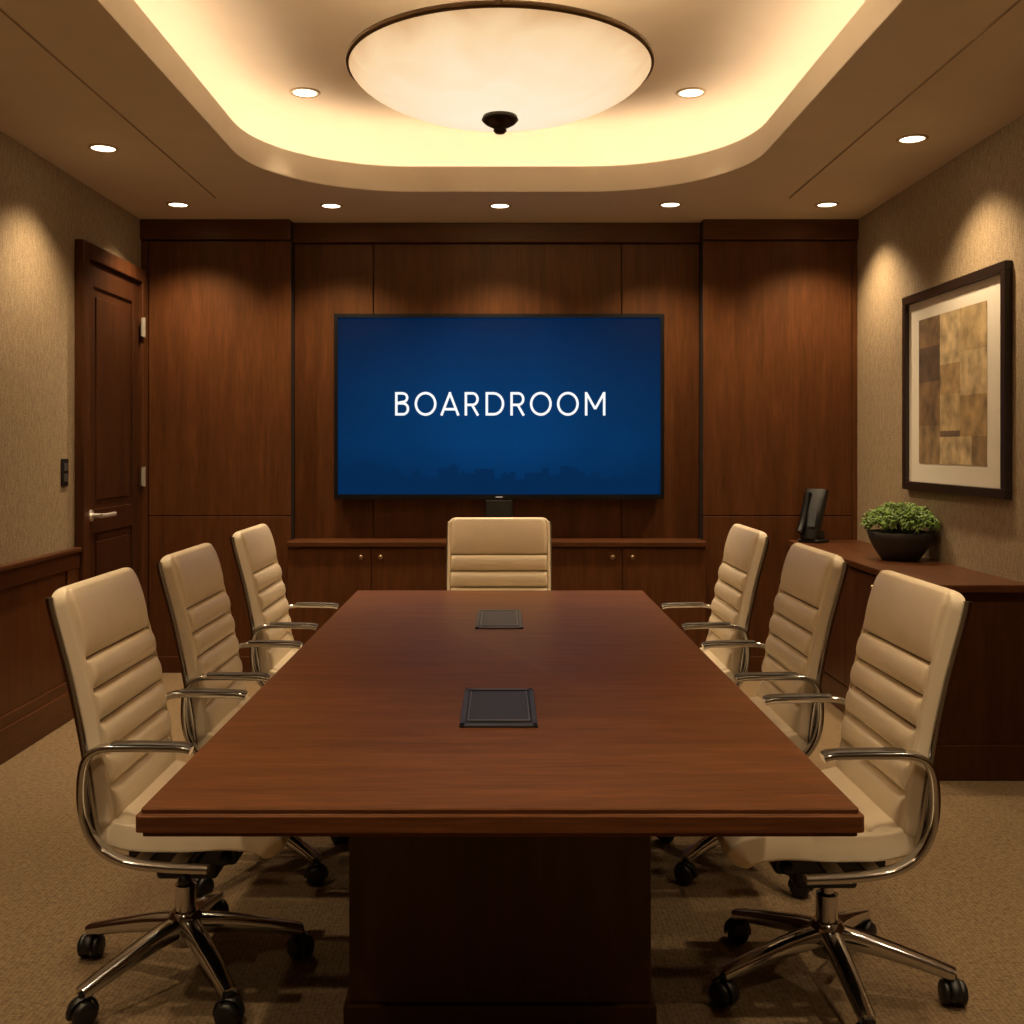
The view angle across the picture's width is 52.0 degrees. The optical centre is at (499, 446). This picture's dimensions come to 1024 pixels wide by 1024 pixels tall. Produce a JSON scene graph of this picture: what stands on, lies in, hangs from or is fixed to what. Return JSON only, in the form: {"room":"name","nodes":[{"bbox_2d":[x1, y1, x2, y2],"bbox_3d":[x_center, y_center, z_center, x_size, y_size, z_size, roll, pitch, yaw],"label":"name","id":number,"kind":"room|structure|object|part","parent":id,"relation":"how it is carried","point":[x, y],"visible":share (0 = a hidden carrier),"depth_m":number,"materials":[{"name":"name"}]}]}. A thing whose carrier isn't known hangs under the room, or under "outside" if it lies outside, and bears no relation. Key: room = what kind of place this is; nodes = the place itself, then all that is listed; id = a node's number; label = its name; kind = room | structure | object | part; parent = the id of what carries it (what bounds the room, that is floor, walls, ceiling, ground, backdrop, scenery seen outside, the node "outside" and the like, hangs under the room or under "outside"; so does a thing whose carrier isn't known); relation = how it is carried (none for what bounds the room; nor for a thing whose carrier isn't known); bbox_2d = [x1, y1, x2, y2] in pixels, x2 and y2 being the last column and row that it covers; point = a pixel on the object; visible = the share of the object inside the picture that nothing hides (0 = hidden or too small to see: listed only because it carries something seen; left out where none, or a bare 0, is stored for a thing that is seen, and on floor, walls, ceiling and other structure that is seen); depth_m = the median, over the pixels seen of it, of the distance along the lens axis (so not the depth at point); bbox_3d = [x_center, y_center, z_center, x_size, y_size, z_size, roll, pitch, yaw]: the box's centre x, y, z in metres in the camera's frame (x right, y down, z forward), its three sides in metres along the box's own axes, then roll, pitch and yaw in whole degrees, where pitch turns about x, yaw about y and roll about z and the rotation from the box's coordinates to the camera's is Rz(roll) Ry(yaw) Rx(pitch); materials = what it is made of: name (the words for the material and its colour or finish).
{"room":"conference room","nodes":[
{"label":"conference room","id":0,"kind":"room"},
{"bbox_2d":[0,131,141,564],"bbox_3d":[-2.305,-0.250,2.825,0.150,3.300,7.650,0,0,0],"label":"wall","id":1,"kind":"structure","parent":0,"point":[44,208],"depth_m":5.08,"materials":[{"name":"paint"}]},
{"bbox_2d":[0,571,65,716],"bbox_3d":[-2.224,0.975,2.250,0.012,0.850,6.500,0,0,0],"label":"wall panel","id":2,"kind":"structure","parent":1,"relation":"attached to","point":[30,662],"depth_m":4.92,"materials":[{"name":"brown wood"}]},
{"bbox_2d":[0,682,73,764],"bbox_3d":[-2.213,1.325,2.250,0.034,0.150,6.500,0,0,0],"label":"baseboard","id":3,"kind":"structure","parent":1,"relation":"attached to","point":[29,729],"depth_m":4.95,"materials":[{"name":"brown wood"}]},
{"bbox_2d":[0,552,79,589],"bbox_3d":[-2.215,0.590,2.250,0.030,0.080,6.500,0,0,0],"label":"trim","id":4,"kind":"structure","parent":1,"relation":"attached to","point":[17,576],"depth_m":5.01,"materials":[{"name":"brown wood"}]},
{"bbox_2d":[0,547,81,571],"bbox_3d":[-2.208,0.536,2.250,0.045,0.027,6.500,0,0,0],"label":"trim","id":5,"kind":"structure","parent":1,"relation":"attached to","point":[28,561],"depth_m":4.98,"materials":[{"name":"brown wood"}]},
{"bbox_2d":[61,459,68,485],"bbox_3d":[-2.224,0.130,5.370,0.012,0.140,0.080,0,0,0],"label":"wall switch","id":6,"kind":"object","parent":1,"relation":"attached to","point":[64,462],"visible":1,"depth_m":5.36,"materials":[{"name":"black plastic"}]},
{"bbox_2d":[66,568,78,585],"bbox_3d":[-2.218,0.915,5.430,0.024,0.570,0.140,0,0,0],"label":"trim","id":7,"kind":"structure","parent":1,"relation":"attached to","point":[72,576],"depth_m":5.42,"materials":[{"name":"brown wood"}]},
{"bbox_2d":[75,239,147,612],"bbox_3d":[-2.174,0.155,6.000,0.112,2.490,1.000,0,0,0],"label":"door","id":8,"kind":"structure","parent":1,"relation":"in","point":[111,292],"depth_m":5.97,"materials":[{"name":"brown wood"}]},
{"bbox_3d":[-2.161,0.370,5.716,0.086,0.064,0.198,0,0,0],"label":"handle","id":9,"kind":"part","parent":8,"relation":"part of","materials":[{"name":"silver metal"}]},
{"bbox_2d":[141,241,147,271],"bbox_3d":[-2.209,0.061,6.527,0.042,2.678,0.015,0,0,0],"label":"trim","id":10,"kind":"structure","parent":1,"relation":"attached to","point":[144,244],"depth_m":6.52,"materials":[{"name":"brown wood"}]},
{"bbox_2d":[158,656,251,672],"bbox_3d":[-1.765,1.350,6.521,0.930,0.100,0.027,0,0,0],"label":"trim","id":11,"kind":"structure","parent":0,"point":[169,664],"depth_m":6.51,"materials":[{"name":"brown wood"}]},
{"bbox_2d":[149,516,290,655],"bbox_3d":[-1.741,0.866,6.527,0.882,0.869,0.015,0,0,0],"label":"wall panel","id":12,"kind":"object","parent":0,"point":[168,535],"depth_m":6.52,"materials":[{"name":"brown wood"}]},
{"bbox_2d":[373,244,621,537],"bbox_3d":[-0.005,-0.250,6.725,4.750,3.300,0.150,0,0,0],"label":"wall","id":13,"kind":"structure","parent":0,"point":[373,244],"depth_m":6.65,"materials":[{"name":"brown wood"}]},
{"bbox_2d":[140,219,290,240],"bbox_3d":[-1.765,-1.347,6.522,0.930,0.125,0.055,0,0,0],"label":"trim","id":14,"kind":"structure","parent":13,"relation":"attached to","point":[150,229],"depth_m":6.50,"materials":[{"name":"brown wood"}]},
{"bbox_2d":[142,221,294,617],"bbox_3d":[-1.765,-0.005,6.593,0.930,2.810,0.115,0,0,0],"label":"trim","id":15,"kind":"structure","parent":13,"relation":"attached to","point":[292,515],"depth_m":6.58,"materials":[{"name":"brown wood"}]},
{"bbox_2d":[149,241,290,514],"bbox_3d":[-1.741,-0.426,6.527,0.882,1.703,0.015,0,0,0],"label":"wood panel","id":16,"kind":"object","parent":13,"relation":"attached to","point":[220,311],"depth_m":6.52,"materials":[{"name":"brown wood"}]},
{"bbox_2d":[295,244,372,537],"bbox_3d":[-1.050,0.050,6.641,0.494,2.660,0.018,0,0,0],"label":"wood panel","id":17,"kind":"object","parent":13,"relation":"attached to","point":[331,279],"depth_m":6.63,"materials":[{"name":"brown wood"}]},
{"bbox_2d":[293,223,699,243],"bbox_3d":[-0.020,-1.347,6.622,2.560,0.125,0.055,0,0,0],"label":"trim","id":18,"kind":"structure","parent":13,"relation":"attached to","point":[303,233],"depth_m":6.59,"materials":[{"name":"brown wood"}]},
{"bbox_2d":[374,244,620,537],"bbox_3d":[-0.016,0.050,6.641,1.562,2.660,0.018,0,0,0],"label":"wall panel","id":19,"kind":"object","parent":13,"relation":"attached to","point":[408,278],"depth_m":6.63,"materials":[{"name":"brown wood"}]},
{"bbox_2d":[334,314,663,516],"bbox_3d":[-0.005,-0.196,6.590,2.062,1.273,0.083,0,0,0],"label":"television","id":20,"kind":"object","parent":13,"relation":"attached to","point":[498,409],"visible":0.99,"depth_m":6.56,"materials":[{"name":"black plastic"}]},
{"bbox_2d":[622,244,698,537],"bbox_3d":[1.014,0.050,6.641,0.486,2.660,0.018,0,0,0],"label":"wall panel","id":21,"kind":"object","parent":13,"relation":"attached to","point":[656,278],"depth_m":6.63,"materials":[{"name":"brown wood"}]},
{"bbox_2d":[703,516,851,655],"bbox_3d":[1.724,0.866,6.527,0.922,0.869,0.015,0,0,0],"label":"wall panel","id":22,"kind":"object","parent":13,"relation":"attached to","point":[780,529],"depth_m":6.52,"materials":[{"name":"brown wood"}]},
{"bbox_2d":[703,241,851,514],"bbox_3d":[1.724,-0.426,6.527,0.922,1.703,0.015,0,0,0],"label":"wall panel","id":23,"kind":"object","parent":13,"relation":"attached to","point":[777,315],"depth_m":6.52,"materials":[{"name":"brown wood"}]},
{"bbox_2d":[699,220,856,539],"bbox_3d":[1.740,-0.005,6.593,0.960,2.810,0.115,0,0,0],"label":"trim","id":24,"kind":"structure","parent":13,"relation":"attached to","point":[701,515],"depth_m":6.57,"materials":[{"name":"brown wood"}]},
{"bbox_2d":[702,219,858,240],"bbox_3d":[1.740,-1.347,6.522,0.960,0.125,0.055,0,0,0],"label":"trim","id":25,"kind":"structure","parent":13,"relation":"attached to","point":[712,229],"depth_m":6.50,"materials":[{"name":"brown wood"}]},
{"bbox_2d":[852,241,856,539],"bbox_3d":[2.204,0.061,6.527,0.032,2.678,0.015,0,0,0],"label":"trim","id":26,"kind":"structure","parent":13,"relation":"attached to","point":[854,243],"depth_m":6.52,"materials":[{"name":"brown wood"}]},
{"bbox_2d":[0,0,1023,222],"bbox_3d":[-0.005,-1.605,2.825,4.450,0.390,7.650,0,0,0],"label":"ceiling","id":27,"kind":"structure","parent":0,"point":[790,85],"depth_m":4.94,"materials":[{"name":"paint"}]},
{"bbox_2d":[87,144,118,152],"bbox_3d":[-1.870,-1.407,4.950,0.141,0.006,0.141,0,0,0],"label":"recessed light","id":28,"kind":"object","parent":27,"relation":"in","point":[102,148],"visible":1,"depth_m":4.95,"materials":[{"name":"beige"}]},
{"bbox_2d":[0,8,215,197],"bbox_3d":[-1.608,-1.408,2.520,0.008,0.004,6.840,0,0,0],"label":"trim","id":29,"kind":"structure","parent":27,"relation":"attached to","point":[1,10],"depth_m":4.15,"materials":[{"name":"brown"}]},
{"bbox_2d":[166,202,189,207],"bbox_3d":[-1.870,-1.407,6.100,0.135,0.006,0.135,0,0,0],"label":"recessed light","id":30,"kind":"object","parent":27,"relation":"in","point":[171,204],"visible":1,"depth_m":6.10,"materials":[{"name":"beige"}]},
{"bbox_2d":[289,87,320,97],"bbox_3d":[-0.990,-1.797,5.330,0.156,0.006,0.156,0,0,0],"label":"recessed light","id":31,"kind":"object","parent":27,"relation":"in","point":[300,92],"visible":1,"depth_m":5.33,"materials":[{"name":"beige"}]},
{"bbox_2d":[320,203,342,208],"bbox_3d":[-0.985,-1.407,6.130,0.135,0.006,0.135,0,0,0],"label":"recessed light","id":32,"kind":"object","parent":27,"relation":"in","point":[323,205],"visible":1,"depth_m":6.12,"materials":[{"name":"beige"}]},
{"bbox_2d":[345,0,654,134],"bbox_3d":[0.000,-1.442,3.640,1.062,0.714,1.068,0,0,0],"label":"pendant lamp","id":33,"kind":"object","parent":27,"relation":"hanging from","point":[499,67],"visible":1,"depth_m":3.35,"materials":[{"name":"white glass"}]},
{"bbox_3d":[0.000,-1.521,3.369,0.020,0.424,0.526,0,0,0],"label":"suspension arm","id":34,"kind":"part","parent":33,"relation":"part of","materials":[{"name":"brown metal"}]},
{"bbox_2d":[488,203,511,208],"bbox_3d":[0.000,-1.407,6.130,0.135,0.006,0.135,0,0,0],"label":"recessed light","id":35,"kind":"object","parent":27,"relation":"in","point":[493,205],"visible":1,"depth_m":6.12,"materials":[{"name":"beige"}]},
{"bbox_2d":[659,202,681,207],"bbox_3d":[0.990,-1.407,6.100,0.135,0.006,0.135,0,0,0],"label":"recessed light","id":36,"kind":"object","parent":27,"relation":"in","point":[664,204],"visible":1,"depth_m":6.10,"materials":[{"name":"beige"}]},
{"bbox_2d":[676,87,706,97],"bbox_3d":[0.970,-1.797,5.330,0.156,0.006,0.156,0,0,0],"label":"recessed light","id":37,"kind":"object","parent":27,"relation":"in","point":[690,92],"visible":1,"depth_m":5.33,"materials":[{"name":"beige"}]},
{"bbox_2d":[815,202,838,207],"bbox_3d":[1.900,-1.407,6.100,0.135,0.006,0.135,0,0,0],"label":"recessed light","id":38,"kind":"object","parent":27,"relation":"in","point":[822,204],"visible":1,"depth_m":6.10,"materials":[{"name":"beige"}]},
{"bbox_2d":[789,0,1020,197],"bbox_3d":[1.638,-1.408,2.520,0.008,0.004,6.840,0,0,0],"label":"trim","id":39,"kind":"structure","parent":27,"relation":"attached to","point":[1018,1],"depth_m":4.08,"materials":[{"name":"brown"}]},
{"bbox_2d":[896,134,928,143],"bbox_3d":[1.885,-1.407,4.800,0.141,0.006,0.141,0,0,0],"label":"recessed light","id":40,"kind":"object","parent":27,"relation":"in","point":[913,138],"visible":1,"depth_m":4.79,"materials":[{"name":"beige"}]},
{"bbox_2d":[0,673,1023,1023],"bbox_3d":[-0.005,1.450,2.825,4.750,0.100,7.950,0,0,0],"label":"floor","id":41,"kind":"structure","parent":0,"point":[961,907],"depth_m":3.11,"materials":[{"name":"carpet"}]},
{"bbox_2d":[45,567,313,1023],"bbox_3d":[-0.832,0.872,2.815,0.646,1.056,0.631,0,0,0],"label":"office chair","id":42,"kind":"object","parent":41,"relation":"on","point":[104,637],"visible":0.8,"depth_m":2.65,"materials":[{"name":"beige leather"}]},
{"bbox_3d":[-1.033,0.656,2.541,0.134,0.586,0.015,0,0,0],"label":"rail","id":43,"kind":"part","parent":42,"relation":"part of","materials":[{"name":"silver metal"}]},
{"bbox_3d":[-1.010,0.645,2.790,0.166,0.601,0.496,0,0,0],"label":"backrest","id":44,"kind":"part","parent":42,"relation":"part of","materials":[{"name":"beige leather"}]},
{"bbox_3d":[-0.932,1.288,2.656,0.056,0.098,0.288,0,0,36],"label":"leg","id":45,"kind":"part","parent":42,"relation":"part of","materials":[{"name":"silver metal"}]},
{"bbox_3d":[-0.993,1.288,2.841,0.288,0.098,0.056,0,0,18],"label":"leg","id":46,"kind":"part","parent":42,"relation":"part of","materials":[{"name":"silver metal"}]},
{"bbox_3d":[-0.856,0.866,2.518,0.313,0.311,0.036,0,0,0],"label":"armrest","id":47,"kind":"part","parent":42,"relation":"part of","materials":[{"name":"silver metal"}]},
{"bbox_3d":[-0.760,1.040,2.622,0.024,0.024,0.216,0,0,0],"label":"tilt lever","id":48,"kind":"part","parent":42,"relation":"part of","materials":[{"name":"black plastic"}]},
{"bbox_3d":[-0.754,0.949,2.790,0.466,0.113,0.490,0,0,0],"label":"seat","id":49,"kind":"part","parent":42,"relation":"part of","materials":[{"name":"beige leather"}]},
{"bbox_3d":[-0.856,0.866,3.062,0.313,0.311,0.036,0,0,0],"label":"armrest","id":50,"kind":"part","parent":42,"relation":"part of","materials":[{"name":"silver metal"}]},
{"bbox_3d":[-0.738,1.288,2.656,0.056,0.098,0.288,0,0,-36],"label":"leg","id":51,"kind":"part","parent":42,"relation":"part of","materials":[{"name":"silver metal"}]},
{"bbox_3d":[-0.835,1.288,2.956,0.056,0.098,0.288,0,0,0],"label":"leg","id":52,"kind":"part","parent":42,"relation":"part of","materials":[{"name":"silver metal"}]},
{"bbox_3d":[-0.677,1.288,2.841,0.288,0.098,0.056,0,0,-18],"label":"leg","id":53,"kind":"part","parent":42,"relation":"part of","materials":[{"name":"silver metal"}]},
{"bbox_2d":[156,543,348,896],"bbox_3d":[-0.831,0.872,3.566,0.649,1.056,0.650,0,0,0],"label":"office chair","id":54,"kind":"object","parent":41,"relation":"on","point":[197,601],"visible":0.6,"depth_m":3.38,"materials":[{"name":"beige leather"}]},
{"bbox_3d":[-1.018,0.656,3.311,0.134,0.586,0.015,0,0,0],"label":"rail","id":55,"kind":"part","parent":54,"relation":"part of","materials":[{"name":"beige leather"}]},
{"bbox_3d":[-0.995,0.645,3.560,0.166,0.601,0.496,0,0,0],"label":"backrest","id":56,"kind":"part","parent":54,"relation":"part of","materials":[{"name":"beige leather"}]},
{"bbox_3d":[-0.739,0.949,3.560,0.466,0.113,0.490,0,0,0],"label":"seat","id":57,"kind":"part","parent":54,"relation":"part of","materials":[{"name":"beige leather"}]},
{"bbox_3d":[-0.841,0.866,3.288,0.313,0.311,0.036,0,0,0],"label":"armrest","id":58,"kind":"part","parent":54,"relation":"part of","materials":[{"name":"silver metal"}]},
{"bbox_3d":[-0.841,0.866,3.832,0.313,0.311,0.036,0,0,0],"label":"armrest","id":59,"kind":"part","parent":54,"relation":"part of","materials":[{"name":"silver metal"}]},
{"bbox_3d":[-0.693,1.288,3.454,0.288,0.098,0.056,0,0,40],"label":"leg","id":60,"kind":"part","parent":54,"relation":"part of","materials":[{"name":"silver metal"}]},
{"bbox_2d":[230,524,338,686],"bbox_3d":[-0.812,0.872,4.515,0.636,1.055,0.640,0,0,0],"label":"office chair","id":61,"kind":"object","parent":41,"relation":"on","point":[253,548],"visible":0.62,"depth_m":4.32,"materials":[{"name":"beige leather"}]},
{"bbox_3d":[-1.028,0.656,4.251,0.134,0.586,0.015,0,0,0],"label":"rail","id":62,"kind":"part","parent":61,"relation":"part of","materials":[{"name":"silver metal"}]},
{"bbox_3d":[-1.005,0.645,4.500,0.166,0.601,0.496,0,0,0],"label":"backrest","id":63,"kind":"part","parent":61,"relation":"part of","materials":[{"name":"beige leather"}]},
{"bbox_3d":[-0.749,0.949,4.500,0.466,0.113,0.490,0,0,0],"label":"seat","id":64,"kind":"part","parent":61,"relation":"part of","materials":[{"name":"beige leather"}]},
{"bbox_3d":[-0.851,0.866,4.228,0.313,0.311,0.036,0,0,0],"label":"armrest","id":65,"kind":"part","parent":61,"relation":"part of","materials":[{"name":"silver metal"}]},
{"bbox_3d":[-0.851,0.866,4.772,0.313,0.311,0.036,0,0,0],"label":"armrest","id":66,"kind":"part","parent":61,"relation":"part of","materials":[{"name":"silver metal"}]},
{"bbox_2d":[288,547,705,647],"bbox_3d":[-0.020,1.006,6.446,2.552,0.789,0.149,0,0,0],"label":"credenza","id":67,"kind":"object","parent":41,"relation":"on","point":[315,574],"visible":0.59,"depth_m":6.40,"materials":[{"name":"brown wood"}]},
{"bbox_3d":[-1.041,0.958,6.411,0.506,0.684,0.018,0,0,0],"label":"cabinet door","id":68,"kind":"part","parent":67,"relation":"part of","materials":[{"name":"brown wood"}]},
{"bbox_3d":[-0.530,0.958,6.411,0.506,0.684,0.018,0,0,0],"label":"cabinet door","id":69,"kind":"part","parent":67,"relation":"part of","materials":[{"name":"brown wood"}]},
{"bbox_2d":[287,538,706,546],"bbox_3d":[-0.020,0.593,6.508,2.556,0.034,0.245,0,0,0],"label":"countertop","id":70,"kind":"structure","parent":67,"relation":"on","point":[297,542],"depth_m":6.38,"materials":[{"name":"brown wood"}]},
{"bbox_3d":[0.490,0.958,6.411,0.506,0.684,0.018,0,0,0],"label":"cabinet door","id":71,"kind":"part","parent":67,"relation":"part of","materials":[{"name":"brown wood"}]},
{"bbox_3d":[1.001,0.958,6.411,0.506,0.684,0.018,0,0,0],"label":"cabinet door","id":72,"kind":"part","parent":67,"relation":"part of","materials":[{"name":"brown wood"}]},
{"bbox_2d":[446,517,551,589],"bbox_3d":[0.008,0.872,4.904,0.646,1.056,0.646,0,0,0],"label":"office chair","id":73,"kind":"object","parent":41,"relation":"on","point":[483,553],"visible":0.24,"depth_m":5.07,"materials":[{"name":"beige leather"}]},
{"bbox_3d":[-0.254,0.656,5.093,0.015,0.586,0.134,0,0,0],"label":"rail","id":74,"kind":"part","parent":73,"relation":"part of","materials":[{"name":"silver metal"}]},
{"bbox_3d":[0.244,0.656,5.093,0.015,0.586,0.134,0,0,0],"label":"rail","id":75,"kind":"part","parent":73,"relation":"part of","materials":[{"name":"silver metal"}]},
{"bbox_2d":[136,590,863,1023],"bbox_3d":[0.000,1.025,3.325,1.310,0.750,2.890,0,0,0],"label":"conference table","id":76,"kind":"object","parent":41,"relation":"on","point":[497,875],"visible":1,"depth_m":2.50,"materials":[{"name":"brown wood"}]},
{"bbox_2d":[459,688,537,727],"bbox_3d":[-0.003,0.647,2.620,0.182,0.005,0.380,0,0,0],"label":"power outlet","id":77,"kind":"object","parent":76,"relation":"on","point":[481,707],"visible":1,"depth_m":2.59,"materials":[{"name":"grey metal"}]},
{"bbox_3d":[-0.003,0.647,2.631,0.142,0.004,0.290,0,0,0],"label":"lid","id":78,"kind":"part","parent":77,"relation":"part of","materials":[{"name":"grey plastic"}]},
{"bbox_2d":[475,609,522,628],"bbox_3d":[-0.003,0.647,3.960,0.172,0.005,0.420,0,0,0],"label":"box","id":79,"kind":"object","parent":76,"relation":"on","point":[486,618],"visible":1,"depth_m":3.93,"materials":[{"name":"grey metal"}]},
{"bbox_3d":[-0.003,0.647,3.971,0.132,0.004,0.330,0,0,0],"label":"lid","id":80,"kind":"part","parent":79,"relation":"part of","materials":[{"name":"grey plastic"}]},
{"bbox_2d":[661,524,769,686],"bbox_3d":[0.832,0.872,4.479,0.649,1.056,0.637,0,0,-3],"label":"office chair","id":81,"kind":"object","parent":41,"relation":"on","point":[746,548],"visible":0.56,"depth_m":4.31,"materials":[{"name":"beige leather"}]},
{"bbox_3d":[0.851,0.866,4.772,0.313,0.311,0.036,0,0,0],"label":"armrest","id":82,"kind":"part","parent":81,"relation":"part of","materials":[{"name":"silver metal"}]},
{"bbox_3d":[0.851,0.866,4.228,0.313,0.311,0.036,0,0,0],"label":"armrest","id":83,"kind":"part","parent":81,"relation":"part of","materials":[{"name":"silver metal"}]},
{"bbox_3d":[0.749,0.949,4.500,0.466,0.113,0.490,0,0,0],"label":"seat","id":84,"kind":"part","parent":81,"relation":"part of","materials":[{"name":"beige leather"}]},
{"bbox_3d":[1.005,0.645,4.500,0.166,0.601,0.496,0,0,0],"label":"backrest","id":85,"kind":"part","parent":81,"relation":"part of","materials":[{"name":"beige leather"}]},
{"bbox_3d":[1.028,0.656,4.251,0.134,0.586,0.015,0,0,0],"label":"rail","id":86,"kind":"part","parent":81,"relation":"part of","materials":[{"name":"silver metal"}]},
{"bbox_2d":[657,543,848,897],"bbox_3d":[0.847,0.872,3.563,0.651,1.056,0.649,0,0,0],"label":"office chair","id":87,"kind":"object","parent":41,"relation":"on","point":[806,602],"visible":0.56,"depth_m":3.38,"materials":[{"name":"beige leather"}]},
{"bbox_3d":[0.704,1.288,3.458,0.288,0.098,0.056,0,0,-38],"label":"leg","id":88,"kind":"part","parent":87,"relation":"part of","materials":[{"name":"silver metal"}]},
{"bbox_3d":[0.856,0.866,3.832,0.313,0.311,0.036,0,0,0],"label":"armrest","id":89,"kind":"part","parent":87,"relation":"part of","materials":[{"name":"silver metal"}]},
{"bbox_3d":[0.754,0.949,3.560,0.466,0.113,0.490,0,0,0],"label":"seat","id":90,"kind":"part","parent":87,"relation":"part of","materials":[{"name":"beige leather"}]},
{"bbox_3d":[0.856,0.866,3.288,0.313,0.311,0.036,0,0,0],"label":"armrest","id":91,"kind":"part","parent":87,"relation":"part of","materials":[{"name":"silver metal"}]},
{"bbox_3d":[1.010,0.645,3.560,0.166,0.601,0.496,0,0,0],"label":"backrest","id":92,"kind":"part","parent":87,"relation":"part of","materials":[{"name":"beige leather"}]},
{"bbox_3d":[1.033,0.656,3.311,0.134,0.586,0.015,0,0,0],"label":"rail","id":93,"kind":"part","parent":87,"relation":"part of","materials":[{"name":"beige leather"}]},
{"bbox_2d":[708,570,971,1023],"bbox_3d":[0.847,0.872,2.705,0.646,1.056,0.631,0,0,0],"label":"office chair","id":94,"kind":"object","parent":41,"relation":"on","point":[909,644],"visible":0.8,"depth_m":2.61,"materials":[{"name":"beige leather"}]},
{"bbox_3d":[0.692,1.288,2.679,0.288,0.098,0.056,0,0,-18],"label":"leg","id":95,"kind":"part","parent":94,"relation":"part of","materials":[{"name":"silver metal"}]},
{"bbox_3d":[0.753,1.288,2.864,0.056,0.098,0.288,0,0,-36],"label":"leg","id":96,"kind":"part","parent":94,"relation":"part of","materials":[{"name":"silver metal"}]},
{"bbox_3d":[0.871,0.866,3.002,0.313,0.311,0.036,0,0,0],"label":"armrest","id":97,"kind":"part","parent":94,"relation":"part of","materials":[{"name":"silver metal"}]},
{"bbox_3d":[0.769,0.949,2.730,0.466,0.113,0.490,0,0,0],"label":"seat","id":98,"kind":"part","parent":94,"relation":"part of","materials":[{"name":"beige leather"}]},
{"bbox_3d":[0.850,1.288,2.564,0.056,0.098,0.288,0,0,0],"label":"leg","id":99,"kind":"part","parent":94,"relation":"part of","materials":[{"name":"silver metal"}]},
{"bbox_3d":[0.947,1.288,2.864,0.056,0.098,0.288,0,0,36],"label":"leg","id":100,"kind":"part","parent":94,"relation":"part of","materials":[{"name":"silver metal"}]},
{"bbox_3d":[0.871,0.866,2.458,0.313,0.311,0.036,0,0,0],"label":"armrest","id":101,"kind":"part","parent":94,"relation":"part of","materials":[{"name":"silver metal"}]},
{"bbox_3d":[1.008,1.288,2.679,0.288,0.098,0.056,0,0,18],"label":"leg","id":102,"kind":"part","parent":94,"relation":"part of","materials":[{"name":"silver metal"}]},
{"bbox_3d":[1.025,0.645,2.730,0.166,0.601,0.496,0,0,0],"label":"backrest","id":103,"kind":"part","parent":94,"relation":"part of","materials":[{"name":"beige leather"}]},
{"bbox_3d":[1.048,0.656,2.481,0.134,0.586,0.015,0,0,0],"label":"rail","id":104,"kind":"part","parent":94,"relation":"part of","materials":[{"name":"silver metal"}]},
{"bbox_2d":[790,547,1023,780],"bbox_3d":[1.990,1.006,5.452,0.455,0.789,2.105,0,0,0],"label":"base cabinet","id":105,"kind":"object","parent":41,"relation":"on","point":[982,736],"visible":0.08,"depth_m":4.41,"materials":[{"name":"brown wood"}]},
{"bbox_3d":[1.803,0.930,5.718,0.018,0.619,0.515,0,0,0],"label":"cabinet door","id":106,"kind":"part","parent":105,"relation":"part of","materials":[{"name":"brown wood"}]},
{"bbox_3d":[1.803,0.930,5.197,0.018,0.619,0.515,0,0,0],"label":"cabinet door","id":107,"kind":"part","parent":105,"relation":"part of","materials":[{"name":"brown wood"}]},
{"bbox_2d":[788,540,1023,592],"bbox_3d":[2.001,0.593,5.447,0.437,0.034,2.125,0,0,0],"label":"countertop","id":108,"kind":"structure","parent":105,"relation":"on","point":[860,555],"depth_m":4.98,"materials":[{"name":"brown wood"}]},
{"bbox_2d":[796,489,828,543],"bbox_3d":[1.879,0.414,6.335,0.178,0.323,0.148,0,0,-42],"label":"desk phone","id":109,"kind":"object","parent":108,"relation":"on","point":[809,527],"visible":1,"depth_m":6.31,"materials":[{"name":"black plastic"}]},
{"bbox_2d":[860,501,939,560],"bbox_3d":[2.033,0.427,5.369,0.379,0.298,0.409,0,0,0],"label":"potted plant","id":110,"kind":"object","parent":108,"relation":"on","point":[893,544],"visible":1,"depth_m":5.27,"materials":[{"name":"green plant"}]},
{"bbox_3d":[2.047,0.379,5.371,0.293,0.155,0.292,0,0,-36],"label":"stem","id":111,"kind":"part","parent":110,"relation":"part of","materials":[{"name":"green plant"}]},
{"bbox_3d":[2.048,0.503,5.370,0.328,0.145,0.328,0,0,0],"label":"bowl planter","id":112,"kind":"part","parent":110,"relation":"part of","materials":[{"name":"grey ceramic"}]},
{"bbox_2d":[748,656,764,671],"bbox_3d":[1.740,1.350,6.521,0.960,0.100,0.027,0,0,0],"label":"trim","id":113,"kind":"structure","parent":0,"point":[755,661],"depth_m":6.51,"materials":[{"name":"brown wood"}]},
{"bbox_2d":[857,115,1023,582],"bbox_3d":[2.295,-0.250,2.825,0.150,3.300,7.650,0,0,0],"label":"wall","id":114,"kind":"structure","parent":0,"point":[966,216],"depth_m":5.28,"materials":[{"name":"paint"}]},
{"bbox_2d":[902,260,1011,499],"bbox_3d":[2.203,-0.291,5.128,0.035,1.038,1.165,0,0,0],"label":"framed artwork","id":115,"kind":"object","parent":114,"relation":"attached to","point":[957,332],"visible":1,"depth_m":5.04,"materials":[{"name":"black"}]},
{"bbox_2d":[919,300,986,465],"bbox_3d":[2.207,-0.290,5.144,0.001,0.750,0.773,0,0,0],"label":"painting","id":116,"kind":"object","parent":115,"relation":"attached to","point":[952,344],"depth_m":5.10}
]}

